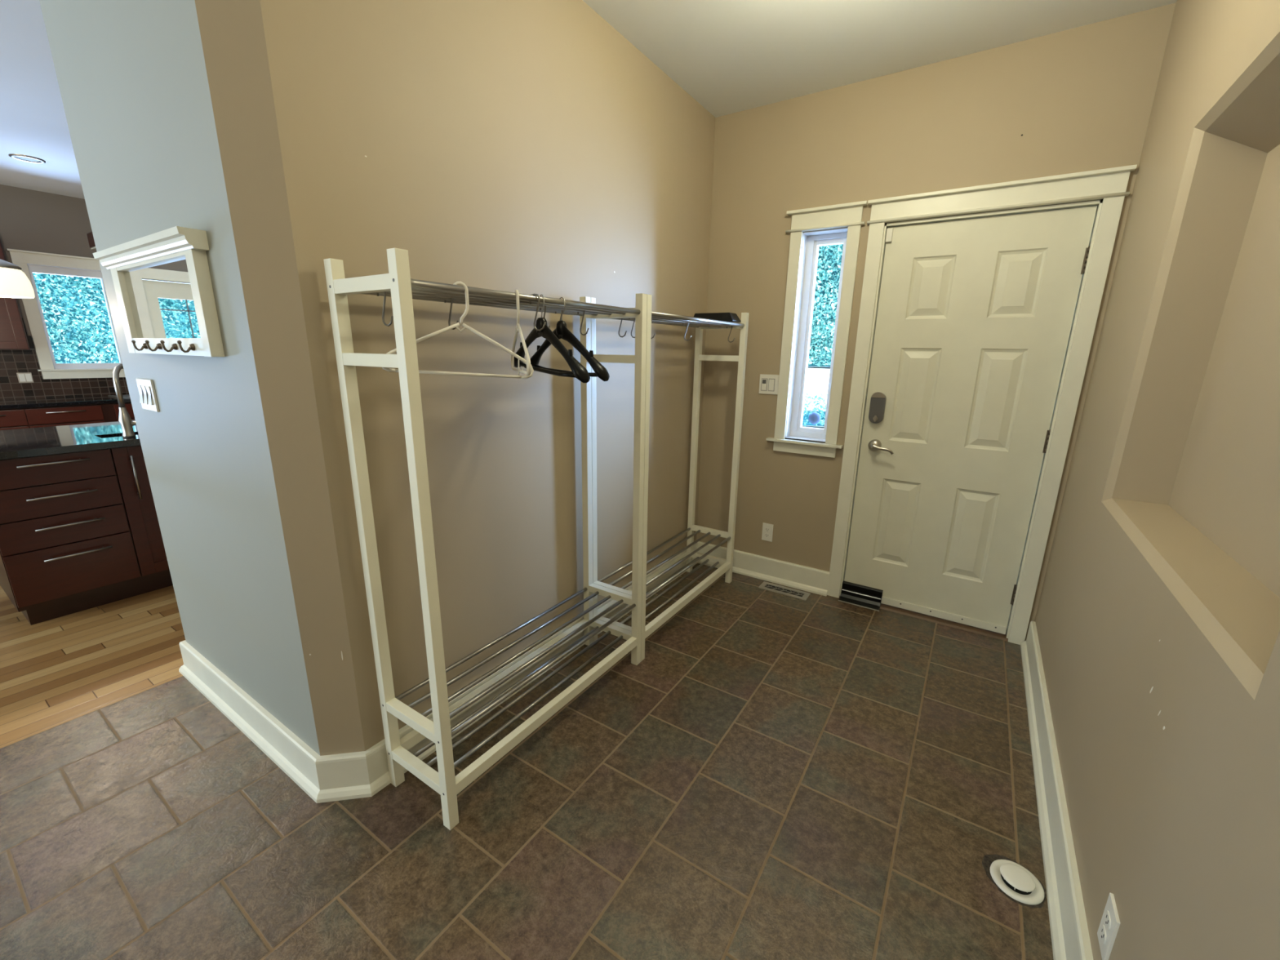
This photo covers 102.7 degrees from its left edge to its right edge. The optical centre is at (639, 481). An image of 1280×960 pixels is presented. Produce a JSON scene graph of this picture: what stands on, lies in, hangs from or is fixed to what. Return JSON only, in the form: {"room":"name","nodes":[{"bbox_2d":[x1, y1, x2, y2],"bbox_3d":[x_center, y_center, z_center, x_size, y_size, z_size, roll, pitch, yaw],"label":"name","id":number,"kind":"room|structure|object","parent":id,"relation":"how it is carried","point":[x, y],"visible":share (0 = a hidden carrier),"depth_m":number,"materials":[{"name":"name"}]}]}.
{"room":"entryway","nodes":[
{"label":"entryway","id":0,"kind":"room"},
{"bbox_2d":[0,184,97,378],"bbox_3d":[-5.779,-1.168,4.463,0.150,2.723,7.300,10,17,32],"label":"wall","id":1,"kind":"structure","parent":0,"point":[31,220],"depth_m":4.62,"materials":[{"name":"beige paint"}]},
{"bbox_2d":[0,239,30,350],"bbox_3d":[-5.733,-1.520,3.976,0.331,0.952,1.100,10,17,32],"label":"upper cabinet","id":2,"kind":"object","parent":1,"relation":"attached to","point":[13,336],"visible":0.88,"depth_m":4.34,"materials":[{"name":"brown wood"}]},
{"bbox_2d":[16,372,33,382],"bbox_3d":[-5.592,-0.944,4.654,0.008,0.090,0.088,10,17,32],"label":"wall outlet","id":3,"kind":"object","parent":1,"relation":"attached to","point":[26,377],"visible":1,"depth_m":4.65,"materials":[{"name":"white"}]},
{"bbox_2d":[17,373,26,382],"bbox_3d":[-5.600,-0.939,4.638,0.004,0.068,0.034,10,17,32],"label":"socket","id":4,"kind":"object","parent":3,"relation":"attached to","point":[21,377],"depth_m":4.64,"materials":[{"name":"plastic"}]},
{"bbox_2d":[25,373,32,381],"bbox_3d":[-5.578,-0.947,4.670,0.004,0.068,0.034,10,17,32],"label":"socket","id":5,"kind":"object","parent":3,"relation":"attached to","point":[28,377],"depth_m":4.67,"materials":[{"name":"plastic"}]},
{"bbox_2d":[0,350,128,399],"bbox_3d":[-4.989,-1.193,5.554,0.010,0.433,4.350,10,17,32],"label":"backsplash","id":6,"kind":"structure","parent":1,"relation":"attached to","point":[12,362],"depth_m":4.71,"materials":[{"name":"tile"}]},
{"bbox_2d":[5,248,125,378],"bbox_3d":[-5.337,-1.563,4.905,0.085,1.116,0.758,10,17,32],"label":"trim","id":7,"kind":"structure","parent":1,"relation":"attached to","point":[21,258],"depth_m":4.71,"materials":[{"name":"beige paint"}]},
{"bbox_2d":[26,263,122,368],"bbox_3d":[-5.401,-1.565,4.949,0.149,0.927,0.550,10,17,32],"label":"window","id":8,"kind":"structure","parent":1,"relation":"in","point":[38,268],"depth_m":4.87,"materials":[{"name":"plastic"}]},
{"bbox_2d":[86,231,96,249],"bbox_3d":[-4.966,-2.335,5.100,0.190,0.135,0.710,10,17,32],"label":"upper cabinet","id":9,"kind":"object","parent":1,"relation":"attached to","point":[90,236],"visible":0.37,"depth_m":4.81,"materials":[{"name":"brown wood"}]},
{"bbox_2d":[39,0,319,755],"bbox_3d":[-0.830,-0.625,2.641,1.174,2.723,2.437,10,17,32],"label":"wall","id":10,"kind":"structure","parent":0,"point":[131,75],"depth_m":1.58,"materials":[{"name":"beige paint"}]},
{"bbox_2d":[135,377,159,412],"bbox_3d":[-1.795,-0.315,1.860,0.165,0.114,0.014,10,17,32],"label":"light switch","id":11,"kind":"object","parent":10,"relation":"attached to","point":[148,398],"visible":1,"depth_m":1.84,"materials":[{"name":"plastic"}]},
{"bbox_2d":[92,226,224,356],"bbox_3d":[-1.488,-0.553,1.563,0.787,0.322,0.066,10,17,32],"label":"wall mirror","id":12,"kind":"object","parent":10,"relation":"attached to","point":[162,280],"visible":1,"depth_m":1.51,"materials":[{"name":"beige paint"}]},
{"bbox_2d":[123,257,200,337],"bbox_3d":[-1.469,-0.552,1.573,0.641,0.240,0.002,10,17,32],"label":"mirror glass","id":13,"kind":"object","parent":12,"relation":"attached to","point":[158,302],"depth_m":1.57,"materials":[{"name":"clear mirror"}]},
{"bbox_2d":[178,640,319,803],"bbox_3d":[-1.446,0.833,2.098,1.226,0.146,0.374,10,17,32],"label":"baseboard","id":14,"kind":"structure","parent":10,"relation":"attached to","point":[284,748],"depth_m":1.88,"materials":[{"name":"beige paint"}]},
{"bbox_2d":[195,0,715,755],"bbox_3d":[-0.298,-0.531,2.305,0.098,2.723,2.436,10,17,32],"label":"wall","id":15,"kind":"structure","parent":0,"point":[529,147],"depth_m":1.71,"materials":[{"name":"beige paint"}]},
{"bbox_2d":[315,751,371,803],"bbox_3d":[-0.958,0.954,1.654,0.164,0.146,0.037,-2,14,-9],"label":"baseboard","id":16,"kind":"structure","parent":15,"relation":"attached to","point":[340,776],"depth_m":1.65,"materials":[{"name":"beige paint"}]},
{"bbox_2d":[364,542,697,796],"bbox_3d":[-0.241,0.720,2.618,0.037,0.146,2.361,10,17,32],"label":"baseboard","id":17,"kind":"structure","parent":15,"relation":"attached to","point":[376,755],"depth_m":2.03,"materials":[{"name":"beige paint"}]},
{"bbox_2d":[0,563,1053,959],"bbox_3d":[-2.467,0.766,2.694,8.150,0.050,7.300,10,17,32],"label":"floor","id":18,"kind":"structure","parent":0,"point":[777,776],"depth_m":1.62,"materials":[{"name":"tile"}]},
{"bbox_2d":[0,402,135,430],"bbox_3d":[-4.734,-0.475,5.551,0.644,0.875,4.340,10,17,32],"label":"base cabinet","id":19,"kind":"object","parent":18,"relation":"on","point":[46,416],"visible":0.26,"depth_m":4.47,"materials":[{"name":"brown wood"}]},
{"bbox_2d":[0,395,131,408],"bbox_3d":[-4.740,-0.918,5.434,0.628,0.032,4.360,10,17,32],"label":"countertop","id":20,"kind":"structure","parent":19,"relation":"on","point":[102,399],"depth_m":4.54,"materials":[{"name":"black stone"}]},
{"bbox_2d":[107,394,130,398],"bbox_3d":[-4.854,-0.873,5.165,0.400,0.010,0.660,10,17,32],"label":"cooktop","id":21,"kind":"object","parent":20,"relation":"in","point":[125,396],"visible":0.24,"depth_m":4.93,"materials":[{"name":"metal"}]},
{"bbox_2d":[0,444,173,625],"bbox_3d":[-2.985,0.126,3.295,0.858,0.878,1.540,10,17,32],"label":"kitchen island","id":22,"kind":"object","parent":18,"relation":"on","point":[80,531],"visible":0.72,"depth_m":2.68,"materials":[{"name":"brown wood"}]},
{"bbox_2d":[0,420,141,459],"bbox_3d":[-3.139,-0.283,3.035,0.955,0.035,2.030,10,17,32],"label":"island countertop","id":23,"kind":"structure","parent":22,"relation":"on","point":[42,441],"depth_m":2.75,"materials":[{"name":"black stone"}]},
{"bbox_2d":[112,364,136,438],"bbox_3d":[-2.830,-0.457,2.868,0.097,0.394,0.218,-4,15,-18],"label":"kitchen faucet","id":24,"kind":"object","parent":23,"relation":"on","point":[126,422],"visible":0.76,"depth_m":2.79,"materials":[{"name":"silver metal"}]},
{"bbox_2d":[323,248,647,830],"bbox_3d":[-0.406,0.140,1.864,0.316,1.638,1.056,10,17,32],"label":"coat rack","id":25,"kind":"object","parent":18,"relation":"on","point":[397,284],"visible":0.96,"depth_m":1.59,"materials":[{"name":"white paint"}]},
{"bbox_2d":[376,291,393,326],"bbox_3d":[-0.683,-0.472,1.372,0.055,0.110,0.006,8,16,26],"label":"s-hook","id":26,"kind":"object","parent":25,"relation":"hanging from","point":[384,292],"visible":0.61,"depth_m":1.37,"materials":[{"name":"metal"}]},
{"bbox_2d":[444,297,458,329],"bbox_3d":[-0.568,-0.514,1.542,0.055,0.110,0.006,9,16,29],"label":"s-hook","id":27,"kind":"object","parent":25,"relation":"hanging from","point":[451,299],"visible":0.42,"depth_m":1.54,"materials":[{"name":"metal"}]},
{"bbox_2d":[382,281,533,378],"bbox_3d":[-0.477,-0.396,1.348,0.388,0.248,0.009,-5,16,-23],"label":"clothes hanger","id":28,"kind":"object","parent":25,"relation":"hanging from","point":[456,325],"visible":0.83,"depth_m":1.35,"materials":[{"name":"white plastic"}]},
{"bbox_2d":[511,289,531,375],"bbox_3d":[-0.359,-0.442,1.511,0.009,0.235,0.419,-4,15,-19],"label":"clothes hanger","id":29,"kind":"object","parent":25,"relation":"hanging from","point":[517,330],"visible":0.98,"depth_m":1.47,"materials":[{"name":"white plastic"}]},
{"bbox_2d":[529,293,546,331],"bbox_3d":[-0.310,-0.512,1.552,0.055,0.110,0.006,6,15,21],"label":"s-hook","id":30,"kind":"object","parent":25,"relation":"hanging from","point":[537,295],"visible":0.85,"depth_m":1.55,"materials":[{"name":"metal"}]},
{"bbox_2d":[539,306,550,328],"bbox_3d":[-0.329,-0.568,1.771,0.055,0.110,0.006,14,19,41],"label":"s-hook","id":31,"kind":"object","parent":25,"relation":"hanging from","point":[544,306],"visible":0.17,"depth_m":1.76,"materials":[{"name":"metal"}]},
{"bbox_2d":[514,293,590,382],"bbox_3d":[-0.303,-0.453,1.615,0.062,0.257,0.434,-11,18,-38],"label":"hanger","id":32,"kind":"object","parent":25,"relation":"hanging from","point":[580,371],"visible":0.92,"depth_m":1.56,"materials":[{"name":"black plastic"}]},
{"bbox_2d":[529,297,609,381],"bbox_3d":[-0.253,-0.470,1.688,0.378,0.258,0.062,13,19,40],"label":"hanger","id":33,"kind":"object","parent":25,"relation":"hanging from","point":[561,331],"visible":0.86,"depth_m":1.64,"materials":[{"name":"black plastic"}]},
{"bbox_2d":[577,310,589,335],"bbox_3d":[-0.215,-0.609,1.938,0.055,0.110,0.005,10,17,32],"label":"s-hook","id":34,"kind":"object","parent":25,"relation":"hanging from","point":[584,310],"visible":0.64,"depth_m":1.94,"materials":[{"name":"metal"}]},
{"bbox_2d":[617,318,626,337],"bbox_3d":[-0.077,-0.659,2.143,0.055,0.110,0.005,10,17,32],"label":"s-hook","id":35,"kind":"object","parent":25,"relation":"hanging from","point":[621,318],"visible":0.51,"depth_m":2.15,"materials":[{"name":"metal"}]},
{"bbox_2d":[628,317,635,337],"bbox_3d":[-0.026,-0.678,2.218,0.055,0.110,0.005,10,17,32],"label":"s-hook","id":36,"kind":"object","parent":25,"relation":"hanging from","point":[634,317],"visible":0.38,"depth_m":2.22,"materials":[{"name":"metal"}]},
{"bbox_2d":[590,294,749,661],"bbox_3d":[0.176,-0.071,2.726,0.316,1.638,1.062,10,17,32],"label":"coat rack","id":37,"kind":"object","parent":18,"relation":"on","point":[700,323],"visible":0.62,"depth_m":2.85,"materials":[{"name":"white paint"}]},
{"bbox_2d":[682,322,691,341],"bbox_3d":[0.240,-0.774,2.612,0.055,0.110,0.005,10,17,32],"label":"s-hook","id":38,"kind":"object","parent":37,"relation":"hanging from","point":[688,322],"visible":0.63,"depth_m":2.62,"materials":[{"name":"metal"}]},
{"bbox_2d":[693,312,741,322],"bbox_3d":[0.430,-0.923,2.883,0.248,0.045,0.117,10,17,32],"label":"tray","id":39,"kind":"object","parent":37,"relation":"on","point":[726,317],"visible":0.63,"depth_m":2.83,"materials":[{"name":"black metal"}]},
{"bbox_2d":[726,325,734,342],"bbox_3d":[0.513,-0.841,2.892,0.055,0.110,0.005,10,17,32],"label":"s-hook","id":40,"kind":"object","parent":37,"relation":"hanging from","point":[731,326],"visible":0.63,"depth_m":2.90,"materials":[{"name":"metal"}]},
{"bbox_2d":[758,581,810,600],"bbox_3d":[0.889,0.673,3.156,0.295,0.005,0.104,10,17,32],"label":"floor vent","id":41,"kind":"object","parent":18,"relation":"in","point":[777,588],"visible":1,"depth_m":3.15,"materials":[{"name":"metal"}]},
{"bbox_2d":[765,584,803,595],"bbox_3d":[0.888,0.673,3.157,0.236,0.003,0.054,10,17,32],"label":"grille","id":42,"kind":"object","parent":41,"relation":"attached to","point":[775,588],"depth_m":3.16,"materials":[{"name":"metal"}]},
{"bbox_2d":[982,853,1046,907],"bbox_3d":[1.047,1.117,1.435,0.149,0.001,0.143,10,17,32],"label":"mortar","id":43,"kind":"object","parent":18,"relation":"on","point":[988,860],"visible":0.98,"depth_m":1.46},
{"bbox_2d":[990,859,1044,905],"bbox_3d":[1.052,1.108,1.427,0.124,0.021,0.124,10,17,32],"label":"floor vent","id":44,"kind":"object","parent":18,"relation":"in","point":[1012,878],"visible":1,"depth_m":1.41,"materials":[{"name":"plastic"}]},
{"bbox_2d":[0,0,1177,199],"bbox_3d":[-2.437,-1.917,1.896,8.250,0.100,7.500,10,17,32],"label":"ceiling","id":45,"kind":"structure","parent":0,"point":[731,56],"depth_m":2.22,"materials":[{"name":"paint"}]},
{"bbox_2d":[0,258,35,298],"bbox_3d":[-3.372,-1.498,2.569,0.250,1.073,0.250,10,17,32],"label":"pendant lamp","id":46,"kind":"object","parent":45,"relation":"hanging from","point":[14,282],"visible":1,"depth_m":2.67,"materials":[{"name":"white glass"}]},
{"bbox_2d":[8,153,45,163],"bbox_3d":[-4.498,-2.368,3.759,0.180,0.010,0.180,10,17,32],"label":"recessed light","id":47,"kind":"object","parent":45,"relation":"in","point":[19,157],"visible":1,"depth_m":3.75,"materials":[{"name":"silver metal"}]},
{"bbox_2d":[696,2,1176,640],"bbox_3d":[1.259,-0.637,2.819,2.370,2.723,0.150,10,17,32],"label":"wall","id":48,"kind":"structure","parent":0,"point":[1081,99],"depth_m":2.61,"materials":[{"name":"beige paint"}]},
{"bbox_2d":[697,541,829,595],"bbox_3d":[0.760,0.554,3.332,0.905,0.146,0.037,10,17,32],"label":"baseboard","id":49,"kind":"structure","parent":48,"relation":"attached to","point":[815,580],"depth_m":3.26,"materials":[{"name":"beige paint"}]},
{"bbox_2d":[761,522,773,542],"bbox_3d":[0.811,0.324,3.259,0.068,0.115,0.009,10,17,32],"label":"wall outlet","id":50,"kind":"object","parent":48,"relation":"attached to","point":[767,529],"visible":1,"depth_m":3.26,"materials":[{"name":"plastic"}]},
{"bbox_2d":[758,373,779,394],"bbox_3d":[0.773,-0.581,3.063,0.122,0.115,0.010,10,17,32],"label":"light switch","id":51,"kind":"object","parent":48,"relation":"attached to","point":[768,384],"visible":1,"depth_m":3.06,"materials":[{"name":"plastic"}]},
{"bbox_2d":[765,200,867,457],"bbox_3d":[0.989,-0.811,2.887,0.438,1.325,0.126,10,17,32],"label":"trim","id":52,"kind":"structure","parent":48,"relation":"attached to","point":[849,215],"depth_m":2.82,"materials":[{"name":"beige paint"}]},
{"bbox_2d":[785,227,848,442],"bbox_3d":[1.023,-0.809,2.936,0.242,1.138,0.149,10,17,32],"label":"window","id":53,"kind":"structure","parent":48,"relation":"in","point":[811,242],"depth_m":2.96,"materials":[{"name":"plastic"}]},
{"bbox_2d":[839,199,1102,641],"bbox_3d":[1.595,-0.252,2.651,0.856,2.069,0.207,10,17,32],"label":"door","id":54,"kind":"structure","parent":48,"relation":"in","point":[975,314],"depth_m":2.58,"materials":[{"name":"paint"}]},
{"bbox_2d":[838,580,883,611],"bbox_3d":[1.294,0.670,3.002,0.225,0.100,0.080,10,17,32],"label":"guard","id":55,"kind":"object","parent":54,"relation":"attached to","point":[859,595],"visible":1,"depth_m":3.00,"materials":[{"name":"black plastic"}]},
{"bbox_2d":[885,227,893,242],"bbox_3d":[1.264,-1.248,2.593,0.028,0.063,0.018,10,17,32],"label":"sensor","id":56,"kind":"object","parent":54,"relation":"attached to","point":[889,231],"visible":1,"depth_m":2.59,"materials":[{"name":"plastic"}]},
{"bbox_2d":[826,164,1137,644],"bbox_3d":[1.556,-0.288,2.585,1.000,2.171,0.042,10,17,32],"label":"trim","id":57,"kind":"structure","parent":48,"relation":"attached to","point":[1108,184],"depth_m":2.39,"materials":[{"name":"beige paint"}]},
{"bbox_2d":[1035,0,1279,959],"bbox_3d":[0.430,0.124,-0.222,0.220,2.723,6.001,10,17,32],"label":"wall","id":58,"kind":"structure","parent":0,"point":[1167,530],"depth_m":1.28,"materials":[{"name":"beige paint"}]},
{"bbox_2d":[1020,621,1093,959],"bbox_3d":[0.325,1.346,0.196,0.037,0.146,5.878,10,17,32],"label":"baseboard","id":59,"kind":"structure","parent":58,"relation":"attached to","point":[1069,933],"depth_m":1.51,"materials":[{"name":"beige paint"}]},
{"bbox_2d":[1097,893,1119,959],"bbox_3d":[0.973,0.930,1.064,0.011,0.115,0.070,10,17,32],"label":"wall outlet","id":60,"kind":"object","parent":58,"relation":"attached to","point":[1109,924],"visible":1,"depth_m":1.05,"materials":[{"name":"plastic"}]},
{"bbox_2d":[1100,924,1106,944],"bbox_3d":[0.970,0.948,1.071,0.003,0.025,0.034,10,17,32],"label":"socket","id":61,"kind":"object","parent":60,"relation":"attached to","point":[1103,926],"depth_m":1.07,"materials":[{"name":"plastic"}]},
{"bbox_2d":[1104,910,1111,929],"bbox_3d":[0.971,0.910,1.061,0.003,0.025,0.034,10,17,32],"label":"socket","id":62,"kind":"object","parent":60,"relation":"attached to","point":[1107,913],"depth_m":1.06,"materials":[{"name":"plastic"}]},
{"label":"outside","id":63,"kind":"structure","parent":0,"visible":0},
{"bbox_3d":[-2.119,0.289,5.237,18.000,0.130,18.000,10,17,32],"label":"ground","id":64,"kind":"structure","parent":63,"visible":0},
{"bbox_2d":[32,272,119,363],"bbox_3d":[-6.886,-2.078,7.207,1.292,3.351,4.143,10,17,32],"label":"hedge","id":65,"kind":"object","parent":64,"relation":"on","point":[74,308],"visible":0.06,"depth_m":6.48,"materials":[{"name":"green plant"}]},
{"bbox_2d":[802,425,824,428],"bbox_3d":[1.660,-0.304,6.078,1.650,0.720,0.850,10,17,32],"label":"planter","id":66,"kind":"object","parent":64,"relation":"on","point":[810,426],"visible":0.02,"depth_m":5.95,"materials":[{"name":"white"}]},
{"bbox_2d":[802,393,827,426],"bbox_3d":[1.658,-0.862,5.943,1.518,0.378,0.500,8,16,26],"label":"shrub","id":67,"kind":"object","parent":66,"relation":"on","point":[806,413],"visible":0.12,"depth_m":5.77,"materials":[{"name":"green plant"}]},
{"bbox_2d":[804,366,830,411],"bbox_3d":[1.454,-0.948,7.273,4.050,1.370,0.880,10,17,32],"label":"wall","id":68,"kind":"structure","parent":64,"relation":"on","point":[817,377],"depth_m":6.21,"materials":[{"name":"white"}]},
{"bbox_2d":[808,244,843,366],"bbox_3d":[1.418,-2.517,6.819,3.867,1.862,1.316,10,17,32],"label":"hedge","id":69,"kind":"object","parent":68,"relation":"on","point":[829,257],"visible":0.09,"depth_m":5.98,"materials":[{"name":"green plant"}]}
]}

